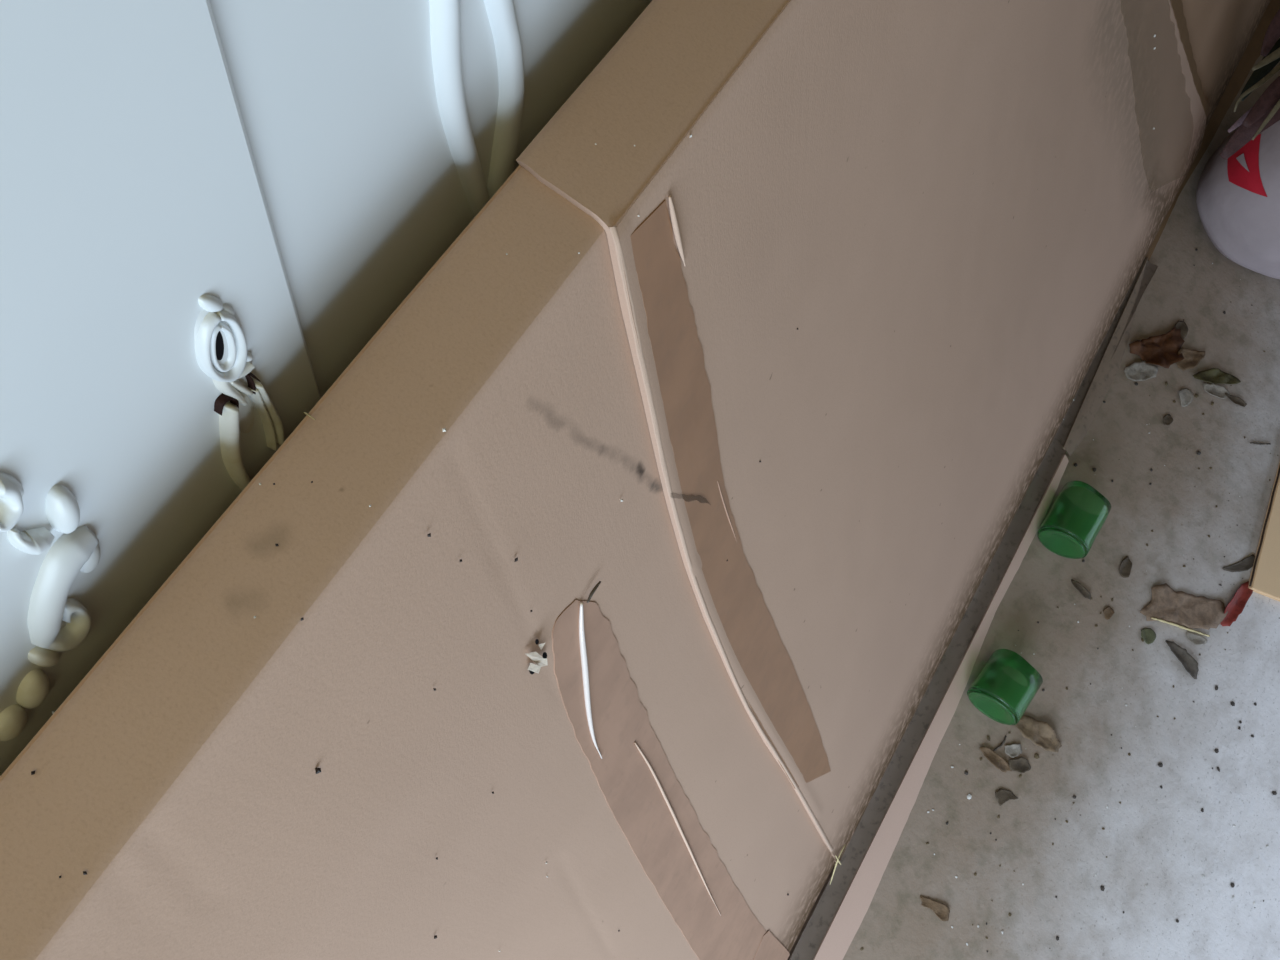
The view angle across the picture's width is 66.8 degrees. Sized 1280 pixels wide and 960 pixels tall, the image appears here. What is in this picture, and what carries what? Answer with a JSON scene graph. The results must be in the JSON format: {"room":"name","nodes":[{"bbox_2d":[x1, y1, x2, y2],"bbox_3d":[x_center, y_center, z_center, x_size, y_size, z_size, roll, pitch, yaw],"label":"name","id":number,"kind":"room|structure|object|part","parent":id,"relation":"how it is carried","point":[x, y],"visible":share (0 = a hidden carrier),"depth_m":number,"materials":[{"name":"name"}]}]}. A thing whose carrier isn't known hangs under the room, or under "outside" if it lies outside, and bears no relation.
{"room":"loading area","nodes":[
{"label":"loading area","id":0,"kind":"room"},
{"bbox_2d":[968,691,1015,724],"bbox_3d":[0.535,0.342,1.470,0.078,0.078,0.013,41,70,0],"label":"base","id":1,"kind":"object","parent":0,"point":[986,704],"depth_m":1.47,"materials":[{"name":"green plastic"}]},
{"bbox_2d":[843,55,1279,959],"bbox_3d":[0.645,-0.283,1.763,2.650,0.100,4.500,35,71,-2],"label":"floor","id":2,"kind":"structure","parent":0,"point":[1165,832],"depth_m":1.56,"materials":[{"name":"concrete"}]},
{"bbox_2d":[0,0,651,775],"bbox_3d":[-0.333,-0.159,0.402,0.537,1.980,1.200,35,71,-2],"label":"wardrobe","id":3,"kind":"object","parent":2,"relation":"on","point":[210,209],"visible":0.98,"depth_m":0.24,"materials":[{"name":"white wood"}]},
{"bbox_3d":[-0.282,0.188,0.309,0.024,1.800,0.550,35,71,-2],"label":"door","id":4,"kind":"part","parent":3,"relation":"part of","materials":[{"name":"white wood"}]},
{"bbox_3d":[0.007,-0.242,0.492,0.020,1.800,0.550,35,71,-2],"label":"door","id":5,"kind":"part","parent":3,"relation":"part of","materials":[{"name":"white wood"}]},
{"bbox_3d":[-0.054,-0.123,0.320,0.006,0.228,0.054,35,71,-2],"label":"moulding","id":6,"kind":"part","parent":3,"relation":"part of","materials":[{"name":"white wood"}]},
{"bbox_3d":[-0.051,-0.127,0.327,0.005,0.240,0.054,35,71,-2],"label":"moulding","id":7,"kind":"part","parent":3,"relation":"part of","materials":[{"name":"white wood"}]},
{"bbox_2d":[0,0,1279,959],"bbox_3d":[0.646,-0.498,1.183,0.771,1.103,3.251,35,71,-2],"label":"carton","id":8,"kind":"object","parent":2,"relation":"on","point":[784,336],"visible":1,"depth_m":0.51,"materials":[{"name":"beige cardboard"}]},
{"bbox_3d":[0.571,-0.550,1.181,0.588,1.091,3.250,35,71,-2],"label":"panel","id":9,"kind":"part","parent":8,"relation":"part of","materials":[{"name":"cardboard"}]},
{"bbox_3d":[-0.204,0.161,0.232,0.037,0.005,0.688,35,71,-2],"label":"panel","id":10,"kind":"part","parent":8,"relation":"part of","materials":[{"name":"cardboard"}]},
{"bbox_3d":[-0.053,0.487,0.757,0.622,1.092,0.689,35,71,-2],"label":"panel","id":11,"kind":"part","parent":8,"relation":"part of","materials":[{"name":"cardboard"}]},
{"bbox_2d":[587,581,600,602],"bbox_3d":[-0.023,0.056,0.488,0.002,0.003,0.013,35,71,-2],"label":"twig","id":12,"kind":"object","parent":8,"relation":"on","point":[592,592],"visible":1,"depth_m":0.49,"materials":[{"name":"brown wood"}]},
{"bbox_3d":[0.654,-1.103,0.769,0.042,0.006,2.574,35,71,-2],"label":"panel","id":13,"kind":"part","parent":8,"relation":"part of","materials":[{"name":"cardboard"}]},
{"bbox_2d":[830,844,845,884],"bbox_3d":[0.261,0.514,1.298,0.008,0.034,0.055,14,72,-9],"label":"straw","id":14,"kind":"object","parent":8,"relation":"in","point":[844,844],"visible":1,"depth_m":1.29,"materials":[{"name":"beige plant"}]},
{"bbox_3d":[0.511,-0.338,1.110,0.624,1.099,1.461,35,71,-2],"label":"panel","id":15,"kind":"part","parent":8,"relation":"part of","materials":[{"name":"cardboard"}]},
{"bbox_3d":[1.085,-1.195,1.474,0.621,1.087,1.503,35,71,-2],"label":"panel","id":16,"kind":"part","parent":8,"relation":"part of","materials":[{"name":"cardboard"}]},
{"bbox_2d":[920,896,949,920],"bbox_3d":[0.430,0.622,1.412,0.053,0.004,0.022,35,71,-2],"label":"dead leaf","id":17,"kind":"object","parent":2,"relation":"on","point":[942,911],"visible":1,"depth_m":1.41,"materials":[{"name":"brown plant"}]},
{"bbox_2d":[979,746,1011,771],"bbox_3d":[0.546,0.430,1.488,0.063,0.008,0.021,35,71,-2],"label":"leaf","id":18,"kind":"object","parent":2,"relation":"on","point":[994,758],"visible":1,"depth_m":1.49,"materials":[{"name":"brown plant"}]},
{"bbox_2d":[993,736,1006,751],"bbox_3d":[0.557,0.409,1.499,0.036,0.004,0.006,-40,87,-19],"label":"twig","id":19,"kind":"object","parent":2,"relation":"on","point":[1003,742],"visible":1,"depth_m":1.50,"materials":[{"name":"black wood"}]},
{"bbox_2d":[967,649,1042,724],"bbox_3d":[0.558,0.317,1.482,0.084,0.083,0.084,42,70,1],"label":"cup","id":20,"kind":"object","parent":2,"relation":"on","point":[1006,685],"visible":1,"depth_m":1.46,"materials":[{"name":"green plastic"}]},
{"bbox_2d":[995,789,1017,805],"bbox_3d":[0.559,0.481,1.481,0.036,0.004,0.023,-15,79,-16],"label":"dead leaf","id":21,"kind":"object","parent":2,"relation":"on","point":[1002,795],"visible":1,"depth_m":1.48,"materials":[{"name":"plant"}]},
{"bbox_2d":[1005,744,1021,757],"bbox_3d":[0.579,0.419,1.501,0.030,0.005,0.020,-5,76,-14],"label":"flake","id":22,"kind":"object","parent":2,"relation":"on","point":[1013,750],"visible":1,"depth_m":1.50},
{"bbox_2d":[1009,757,1030,772],"bbox_3d":[0.587,0.440,1.497,0.038,0.006,0.024,-7,77,-15],"label":"leaf","id":23,"kind":"object","parent":2,"relation":"on","point":[1021,764],"visible":1,"depth_m":1.50,"materials":[{"name":"grey plant"}]},
{"bbox_2d":[1015,715,1061,751],"bbox_3d":[0.623,0.394,1.514,0.088,0.012,0.041,35,71,-2],"label":"leaf","id":24,"kind":"object","parent":2,"relation":"on","point":[1040,733],"visible":0.98,"depth_m":1.52,"materials":[{"name":"brown plant"}]},
{"bbox_2d":[860,301,1277,950],"bbox_3d":[0.938,0.050,1.685,0.346,0.003,1.910,35,71,-2],"label":"crumbs","id":25,"kind":"object","parent":2,"relation":"on","point":[1036,755],"visible":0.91,"depth_m":1.57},
{"bbox_2d":[1037,481,1110,558],"bbox_3d":[0.710,0.067,1.586,0.083,0.081,0.103,38,70,-1],"label":"cup","id":26,"kind":"object","parent":2,"relation":"on","point":[1079,512],"visible":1,"depth_m":1.56,"materials":[{"name":"green plastic"}]},
{"bbox_2d":[1071,579,1090,599],"bbox_3d":[0.728,0.181,1.599,0.046,0.005,0.014,44,70,1],"label":"dead leaf","id":27,"kind":"object","parent":2,"relation":"on","point":[1084,592],"visible":1,"depth_m":1.60,"materials":[{"name":"plant"}]},
{"bbox_2d":[927,263,1268,945],"bbox_3d":[1.312,0.205,1.729,1.240,0.002,2.413,35,71,-2],"label":"pale grit","id":28,"kind":"object","parent":2,"relation":"on","point":[969,796],"visible":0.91,"depth_m":1.48,"materials":[{"name":"grey stone"}]},
{"bbox_2d":[1103,606,1114,619],"bbox_3d":[0.773,0.219,1.600,0.022,0.003,0.017,-32,84,-19],"label":"dead leaf","id":29,"kind":"object","parent":2,"relation":"on","point":[1108,612],"visible":1,"depth_m":1.60,"materials":[{"name":"plant"}]},
{"bbox_2d":[946,248,1279,951],"bbox_3d":[1.325,0.225,1.726,1.250,0.004,2.394,35,71,-2],"label":"dark grit","id":30,"kind":"object","parent":2,"relation":"on","point":[1232,703],"visible":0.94,"depth_m":1.58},
{"bbox_2d":[1119,556,1131,577],"bbox_3d":[0.817,0.146,1.631,0.022,0.004,0.040,35,71,-2],"label":"dead leaf","id":31,"kind":"object","parent":2,"relation":"on","point":[1125,567],"visible":1,"depth_m":1.63,"materials":[{"name":"grey plant"}]},
{"bbox_2d":[1124,361,1157,380],"bbox_3d":[0.901,-0.196,1.741,0.070,0.006,0.036,-10,78,-15],"label":"flake","id":32,"kind":"object","parent":2,"relation":"on","point":[1137,371],"visible":1,"depth_m":1.74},
{"bbox_2d":[1141,628,1155,644],"bbox_3d":[0.842,0.257,1.605,0.026,0.005,0.027,-18,80,-17],"label":"moss tuft","id":33,"kind":"object","parent":2,"relation":"on","point":[1148,635],"visible":1,"depth_m":1.60,"materials":[{"name":"green plant"}]},
{"bbox_2d":[1129,327,1184,367],"bbox_3d":[0.947,-0.234,1.755,0.124,0.020,0.067,-19,80,-17],"label":"leaf","id":34,"kind":"object","parent":2,"relation":"on","point":[1162,350],"visible":1,"depth_m":1.76,"materials":[{"name":"brown plant"}]},
{"bbox_2d":[1163,414,1172,425],"bbox_3d":[0.940,-0.107,1.727,0.025,0.003,0.017,-37,86,-19],"label":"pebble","id":35,"kind":"object","parent":2,"relation":"on","point":[1167,420],"visible":1,"depth_m":1.73,"materials":[{"name":"grey stone"}]},
{"bbox_2d":[1151,617,1209,636],"bbox_3d":[0.904,0.245,1.623,0.112,0.005,0.005,18,72,-8],"label":"stick","id":36,"kind":"object","parent":2,"relation":"on","point":[1161,620],"visible":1,"depth_m":1.62,"materials":[{"name":"beige wood"}]},
{"bbox_2d":[1175,321,1187,339],"bbox_3d":[0.996,-0.277,1.785,0.028,0.006,0.041,35,71,-2],"label":"leaf","id":37,"kind":"object","parent":2,"relation":"on","point":[1181,325],"visible":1,"depth_m":1.79,"materials":[{"name":"plant"}]},
{"bbox_2d":[1165,640,1198,678],"bbox_3d":[0.900,0.295,1.606,0.026,0.008,0.079,-37,86,-19],"label":"curled leaf","id":38,"kind":"object","parent":2,"relation":"on","point":[1190,664],"visible":1,"depth_m":1.61,"materials":[{"name":"plant"}]},
{"bbox_2d":[1140,583,1227,629],"bbox_3d":[0.917,0.214,1.633,0.170,0.007,0.070,10,73,-10],"label":"scrap","id":39,"kind":"object","parent":2,"relation":"on","point":[1191,611],"visible":1,"depth_m":1.63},
{"bbox_2d":[1179,388,1192,406],"bbox_3d":[0.985,-0.150,1.748,0.031,0.006,0.033,-11,78,-15],"label":"flake","id":40,"kind":"object","parent":2,"relation":"on","point":[1186,396],"visible":1,"depth_m":1.75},
{"bbox_2d":[1176,347,1204,370],"bbox_3d":[1.007,-0.219,1.770,0.064,0.010,0.045,2,75,-12],"label":"leaf","id":41,"kind":"object","parent":2,"relation":"on","point":[1192,358],"visible":0.99,"depth_m":1.77,"materials":[{"name":"brown plant"}]},
{"bbox_2d":[1186,632,1206,644],"bbox_3d":[0.933,0.268,1.624,0.041,0.004,0.019,16,72,-8],"label":"flake","id":42,"kind":"object","parent":2,"relation":"on","point":[1196,639],"visible":1,"depth_m":1.62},
{"bbox_2d":[1203,383,1229,398],"bbox_3d":[1.051,-0.162,1.767,0.059,0.006,0.026,16,72,-8],"label":"flake","id":43,"kind":"object","parent":2,"relation":"on","point":[1219,391],"visible":1,"depth_m":1.77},
{"bbox_2d":[1193,368,1240,383],"bbox_3d":[1.055,-0.190,1.773,0.107,0.012,0.028,1,75,-13],"label":"leaf","id":44,"kind":"object","parent":2,"relation":"on","point":[1213,375],"visible":1,"depth_m":1.77,"materials":[{"name":"green plant"}]},
{"bbox_2d":[1225,393,1246,406],"bbox_3d":[1.088,-0.145,1.771,0.049,0.004,0.016,18,72,-8],"label":"dead leaf","id":45,"kind":"object","parent":2,"relation":"on","point":[1234,399],"visible":1,"depth_m":1.77,"materials":[{"name":"plant"}]},
{"bbox_2d":[1220,581,1252,625],"bbox_3d":[1.020,0.208,1.656,0.028,0.011,0.109,43,70,1],"label":"scrap","id":46,"kind":"object","parent":2,"relation":"on","point":[1235,607],"visible":1,"depth_m":1.66,"materials":[{"name":"red paper"}]},
{"bbox_2d":[1196,120,1279,278],"bbox_3d":[1.209,-0.544,1.729,0.314,0.340,0.311,35,71,-2],"label":"sack","id":47,"kind":"object","parent":2,"relation":"on","point":[1238,196],"visible":0.8,"depth_m":1.72,"materials":[{"name":"white plastic"}]},
{"bbox_2d":[1236,153,1248,170],"bbox_3d":[1.053,-0.550,1.696,0.003,0.021,0.042,4,74,-12],"label":"print","id":48,"kind":"object","parent":47,"relation":"attached to","point":[1242,159],"depth_m":1.70},
{"bbox_2d":[1227,134,1266,196],"bbox_3d":[1.075,-0.551,1.699,0.080,0.067,0.116,35,71,-2],"label":"print","id":49,"kind":"object","parent":47,"relation":"attached to","point":[1247,167],"depth_m":1.69},
{"bbox_2d":[1220,8,1279,158],"bbox_3d":[0.994,-0.628,1.491,0.106,0.141,0.292,26,71,-5],"label":"fronds","id":50,"kind":"object","parent":47,"relation":"on","point":[1265,112],"visible":1,"depth_m":1.49,"materials":[{"name":"plant"}]},
{"bbox_3d":[0.962,-0.582,1.465,0.134,0.091,0.014,-31,84,-19],"label":"frond blade","id":51,"kind":"part","parent":50,"relation":"part of","materials":[{"name":"purple plant"}]},
{"bbox_3d":[0.974,-0.564,1.489,0.062,0.103,0.156,35,71,-2],"label":"frond blade","id":52,"kind":"part","parent":50,"relation":"part of","materials":[{"name":"plant"}]},
{"bbox_3d":[0.960,-0.616,1.459,0.119,0.101,0.015,-39,86,-19],"label":"frond blade","id":53,"kind":"part","parent":50,"relation":"part of","materials":[{"name":"plant"}]},
{"bbox_3d":[0.994,-0.665,1.506,0.030,0.072,0.176,35,71,-2],"label":"frond blade","id":54,"kind":"part","parent":50,"relation":"part of","materials":[{"name":"green plant"}]},
{"bbox_3d":[0.960,-0.589,1.445,0.143,0.072,0.029,-40,87,-19],"label":"frond blade","id":55,"kind":"part","parent":50,"relation":"part of","materials":[{"name":"plant"}]},
{"bbox_3d":[0.993,-0.663,1.478,0.111,0.062,0.014,-29,83,-18],"label":"frond blade","id":56,"kind":"part","parent":50,"relation":"part of","materials":[{"name":"plant"}]},
{"bbox_3d":[0.960,-0.565,1.439,0.018,0.071,0.126,45,71,2],"label":"frond blade","id":57,"kind":"part","parent":50,"relation":"part of","materials":[{"name":"plant"}]},
{"bbox_3d":[0.996,-0.720,1.494,0.028,0.063,0.130,30,71,-3],"label":"frond blade","id":58,"kind":"part","parent":50,"relation":"part of","materials":[{"name":"plant"}]},
{"bbox_2d":[1222,554,1254,571],"bbox_3d":[1.042,0.149,1.681,0.076,0.004,0.021,-19,80,-17],"label":"dead leaf","id":59,"kind":"object","parent":2,"relation":"on","point":[1247,563],"visible":1,"depth_m":1.68,"materials":[{"name":"plant"}]},
{"bbox_2d":[1250,442,1270,444],"bbox_3d":[1.125,-0.066,1.758,0.044,0.004,0.004,2,75,-12],"label":"twig","id":60,"kind":"object","parent":2,"relation":"on","point":[1250,442],"visible":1,"depth_m":1.76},
{"bbox_2d":[1248,461,1279,601],"bbox_3d":[1.286,0.105,1.745,0.414,0.012,0.336,20,72,-7],"label":"cardboard sheet","id":61,"kind":"object","parent":2,"relation":"on","point":[1264,579],"visible":1,"depth_m":1.69,"materials":[{"name":"beige cardboard"}]},
{"bbox_2d":[1038,529,1084,558],"bbox_3d":[0.685,0.100,1.571,0.076,0.076,0.013,37,70,-1],"label":"base","id":62,"kind":"object","parent":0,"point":[1060,543],"depth_m":1.57,"materials":[{"name":"green plastic"}]}
]}

